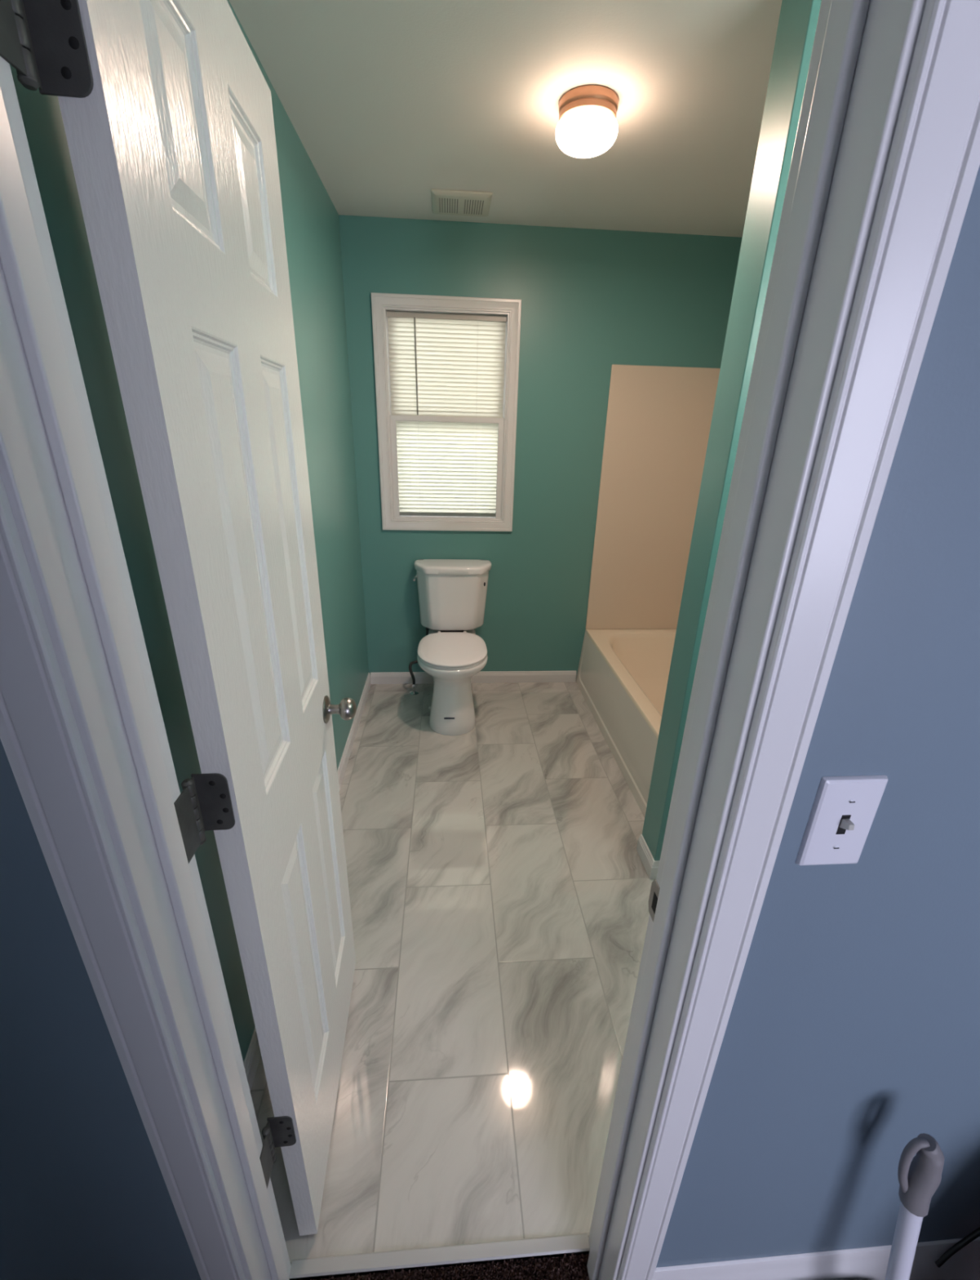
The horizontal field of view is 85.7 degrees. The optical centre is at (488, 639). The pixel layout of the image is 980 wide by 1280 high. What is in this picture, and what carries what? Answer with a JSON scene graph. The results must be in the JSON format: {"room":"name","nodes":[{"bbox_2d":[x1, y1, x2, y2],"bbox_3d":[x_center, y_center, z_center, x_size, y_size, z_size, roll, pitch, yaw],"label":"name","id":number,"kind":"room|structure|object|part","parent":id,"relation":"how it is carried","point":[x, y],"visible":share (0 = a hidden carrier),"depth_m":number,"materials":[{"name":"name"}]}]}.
{"room":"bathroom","nodes":[
{"label":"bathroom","id":0,"kind":"room"},
{"bbox_2d":[9,0,368,1062],"bbox_3d":[-0.693,-0.398,1.795,0.100,2.452,2.656,0,22,-4],"label":"wall","id":1,"kind":"structure","parent":0,"point":[311,220],"depth_m":1.43,"materials":[{"name":"teal paint"}]},
{"bbox_2d":[243,672,371,1091],"bbox_3d":[-0.663,0.722,2.194,0.012,0.079,2.556,0,22,-4],"label":"baseboard","id":2,"kind":"structure","parent":1,"relation":"attached to","point":[253,1055],"depth_m":2.46,"materials":[{"name":"white paint"}]},
{"bbox_2d":[250,681,654,1279],"bbox_3d":[0.070,1.316,0.971,3.900,0.080,5.567,0,22,-4],"label":"floor","id":3,"kind":"structure","parent":0,"point":[500,884],"depth_m":1.60,"materials":[{"name":"tile"}]},
{"bbox_2d":[408,627,428,695],"bbox_3d":[-0.433,0.121,3.239,0.073,0.429,0.153,16,26,32],"label":"supply valve","id":4,"kind":"object","parent":3,"relation":"on","point":[414,691],"visible":0.72,"depth_m":3.24,"materials":[{"name":"silver metal"}]},
{"bbox_2d":[288,1233,590,1279],"bbox_3d":[-0.090,1.238,1.060,0.594,0.016,0.026,0,22,-4],"label":"threshold","id":5,"kind":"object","parent":3,"relation":"on","point":[553,1245],"depth_m":1.05,"materials":[{"name":"grey stone"}]},
{"bbox_2d":[300,1253,589,1279],"bbox_3d":[0.065,1.298,0.922,0.889,0.014,0.304,0,22,-4],"label":"carpet","id":6,"kind":"structure","parent":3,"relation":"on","point":[584,1262],"depth_m":1.04,"materials":[{"name":"brown carpet"}]},
{"bbox_2d":[413,559,491,735],"bbox_3d":[-0.195,0.029,2.960,0.451,0.818,0.664,0,22,-4],"label":"toilet","id":7,"kind":"object","parent":3,"relation":"on","point":[452,593],"visible":1,"depth_m":2.94,"materials":[{"name":"white ceramic"}]},
{"bbox_3d":[-0.193,0.065,2.867,0.366,0.013,0.454,0,22,-4],"label":"seat","id":8,"kind":"part","parent":7,"relation":"part of","materials":[{"name":"white plastic"}]},
{"bbox_3d":[-0.206,-0.241,3.102,0.422,0.348,0.190,0,22,-4],"label":"tank","id":9,"kind":"part","parent":7,"relation":"part of","materials":[{"name":"white ceramic"}]},
{"bbox_3d":[-0.193,0.047,2.863,0.372,0.020,0.468,0,22,-4],"label":"seat lid","id":10,"kind":"part","parent":7,"relation":"part of","materials":[{"name":"white plastic"}]},
{"bbox_3d":[-0.202,0.236,3.002,0.378,0.402,0.589,0,22,-4],"label":"bowl","id":11,"kind":"part","parent":7,"relation":"part of","materials":[{"name":"white ceramic"}]},
{"bbox_3d":[-0.200,-0.417,3.028,0.448,0.042,0.206,0,22,-4],"label":"tank lid","id":12,"kind":"part","parent":7,"relation":"part of","materials":[{"name":"white ceramic"}]},
{"bbox_2d":[576,628,676,817],"bbox_3d":[1.035,0.382,2.760,0.796,0.372,1.492,0,22,-4],"label":"bathtub","id":13,"kind":"object","parent":3,"relation":"on","point":[622,677],"visible":0.37,"depth_m":2.93,"materials":[{"name":"beige ceramic"}]},
{"bbox_2d":[884,1133,944,1279],"bbox_3d":[0.615,0.999,0.793,0.147,0.690,0.057,14,25,29],"label":"pole","id":14,"kind":"object","parent":3,"relation":"on","point":[919,1179],"visible":1,"depth_m":0.72,"materials":[{"name":"white plastic"},{"name":"gray plastic"}]},
{"bbox_2d":[0,165,979,1279],"bbox_3d":[0.096,0.115,0.567,3.700,2.452,0.111,0,22,-4],"label":"wall","id":15,"kind":"structure","parent":0,"point":[852,1035],"depth_m":0.64,"materials":[{"name":"blue paint"}]},
{"bbox_2d":[10,0,356,1235],"bbox_3d":[-0.367,0.161,0.956,0.174,2.030,0.616,-1,22,-6],"label":"door","id":16,"kind":"structure","parent":15,"relation":"in","point":[166,106],"depth_m":0.68,"materials":[{"name":"white paint"}]},
{"bbox_3d":[-0.338,0.162,1.228,0.062,0.054,0.054,-1,22,-6],"label":"knob","id":17,"kind":"part","parent":16,"relation":"part of","materials":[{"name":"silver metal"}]},
{"bbox_2d":[0,0,979,1279],"bbox_3d":[-0.062,0.295,0.636,0.630,2.068,0.126,0,22,-4],"label":"trim","id":18,"kind":"structure","parent":15,"relation":"attached to","point":[52,472],"depth_m":0.47,"materials":[{"name":"white paint"}]},
{"bbox_3d":[0.229,0.359,0.723,0.002,0.060,0.034,0,22,-4],"label":"strike plate","id":19,"kind":"part","parent":18,"relation":"part of","materials":[{"name":"silver metal"}]},
{"bbox_2d":[653,1236,979,1279],"bbox_3d":[1.098,1.183,1.007,1.644,0.215,0.012,0,22,-4],"label":"baseboard","id":20,"kind":"structure","parent":15,"relation":"attached to","point":[871,1263],"depth_m":0.94,"materials":[{"name":"white paint"}]},
{"bbox_2d":[795,774,888,865],"bbox_3d":[0.373,0.195,0.551,0.070,0.114,0.017,0,22,-4],"label":"light switch","id":21,"kind":"object","parent":15,"relation":"attached to","point":[845,808],"visible":1,"depth_m":0.55,"materials":[{"name":"white plastic"}]},
{"bbox_2d":[935,1226,979,1267],"bbox_3d":[0.920,0.938,0.888,0.222,0.399,0.012,-1,22,-6],"label":"power cord","id":22,"kind":"object","parent":15,"relation":"attached to","point":[975,1234],"visible":1,"depth_m":0.93,"materials":[{"name":"black rubber"}]},
{"bbox_2d":[228,0,782,237],"bbox_3d":[0.157,-1.034,0.031,3.950,0.080,5.567,0,22,-4],"label":"ceiling","id":23,"kind":"structure","parent":0,"point":[390,103],"depth_m":1.57,"materials":[{"name":"white paint"}]},
{"bbox_2d":[431,188,492,217],"bbox_3d":[-0.117,-1.900,2.306,0.255,0.017,0.250,0,22,-4],"label":"ceiling vent","id":24,"kind":"object","parent":23,"relation":"in","point":[444,202],"visible":1,"depth_m":2.27,"materials":[{"name":"grey plastic"}]},
{"bbox_2d":[555,84,618,158],"bbox_3d":[0.300,-1.551,1.601,0.187,0.118,0.187,0,22,-4],"label":"ceiling lamp","id":25,"kind":"object","parent":23,"relation":"attached to","point":[587,127],"visible":1,"depth_m":1.54,"materials":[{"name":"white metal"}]},
{"bbox_3d":[0.299,-1.531,1.609,0.187,0.075,0.187,0,22,-4],"label":"globe","id":26,"kind":"part","parent":25,"relation":"part of","materials":[{"name":"white glass"}]},
{"bbox_2d":[338,214,742,677],"bbox_3d":[0.333,-0.882,3.071,2.143,2.452,0.120,0,22,-4],"label":"wall","id":27,"kind":"structure","parent":0,"point":[593,300],"depth_m":2.79,"materials":[{"name":"teal paint"}]},
{"bbox_2d":[371,293,521,531],"bbox_3d":[-0.222,-1.189,2.893,0.746,1.159,0.132,0,22,-4],"label":"window","id":28,"kind":"structure","parent":27,"relation":"in","point":[381,303],"depth_m":2.83,"materials":[{"name":"white paint"}]},
{"bbox_3d":[-0.218,-1.433,2.836,0.616,0.533,0.025,0,22,-4],"label":"sash","id":29,"kind":"part","parent":28,"relation":"part of","materials":[{"name":"white paint"}]},
{"bbox_2d":[386,311,506,516],"bbox_3d":[-0.221,-1.189,2.881,0.610,1.016,0.036,0,22,-4],"label":"window blind","id":30,"kind":"object","parent":28,"relation":"attached to","point":[452,365],"visible":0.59,"depth_m":2.85,"materials":[{"name":"beige paint"}]},
{"bbox_3d":[-0.221,-1.181,2.874,0.316,0.986,0.001,0,22,-4],"label":"ladder cord","id":31,"kind":"part","parent":30,"relation":"part of","materials":[{"name":"white fabric"}]},
{"bbox_3d":[-0.233,-0.729,3.070,0.604,0.021,0.024,0,22,-4],"label":"rail","id":32,"kind":"part","parent":30,"relation":"part of","materials":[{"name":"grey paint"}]},
{"bbox_3d":[-0.225,-0.950,2.950,0.615,0.544,0.014,0,22,-4],"label":"sash","id":33,"kind":"part","parent":28,"relation":"part of","materials":[{"name":"white paint"}]},
{"bbox_3d":[-0.231,-0.986,3.027,0.616,0.551,0.020,0,22,-4],"label":"sash","id":34,"kind":"part","parent":28,"relation":"part of","materials":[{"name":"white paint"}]},
{"bbox_2d":[370,671,576,684],"bbox_3d":[-0.085,0.245,3.421,1.330,0.079,0.012,0,22,-4],"label":"baseboard","id":35,"kind":"structure","parent":27,"relation":"attached to","point":[484,677],"depth_m":3.43,"materials":[{"name":"white paint"}]},
{"bbox_2d":[642,0,822,860],"bbox_3d":[1.077,-0.279,1.614,0.883,2.452,0.139,0,22,-4],"label":"wall","id":36,"kind":"structure","parent":0,"point":[798,19],"depth_m":1.39,"materials":[{"name":"teal paint"}]},
{"bbox_2d":[636,834,659,879],"bbox_3d":[1.042,0.825,2.048,0.895,0.079,0.149,0,22,-4],"label":"baseboard","id":37,"kind":"structure","parent":36,"relation":"attached to","point":[651,866],"depth_m":1.99,"materials":[{"name":"white paint"}]},
{"bbox_3d":[1.543,-0.406,1.963,0.100,2.452,2.656,0,22,-4],"label":"wall","id":38,"kind":"structure","parent":0,"visible":0},
{"bbox_2d":[586,364,720,629],"bbox_3d":[1.072,-0.486,2.414,0.767,1.496,1.494,0,22,-4],"label":"tub surround","id":39,"kind":"object","parent":38,"relation":"attached to","point":[659,419],"visible":0.28,"depth_m":3.05,"materials":[{"name":"beige plastic"}]}
]}

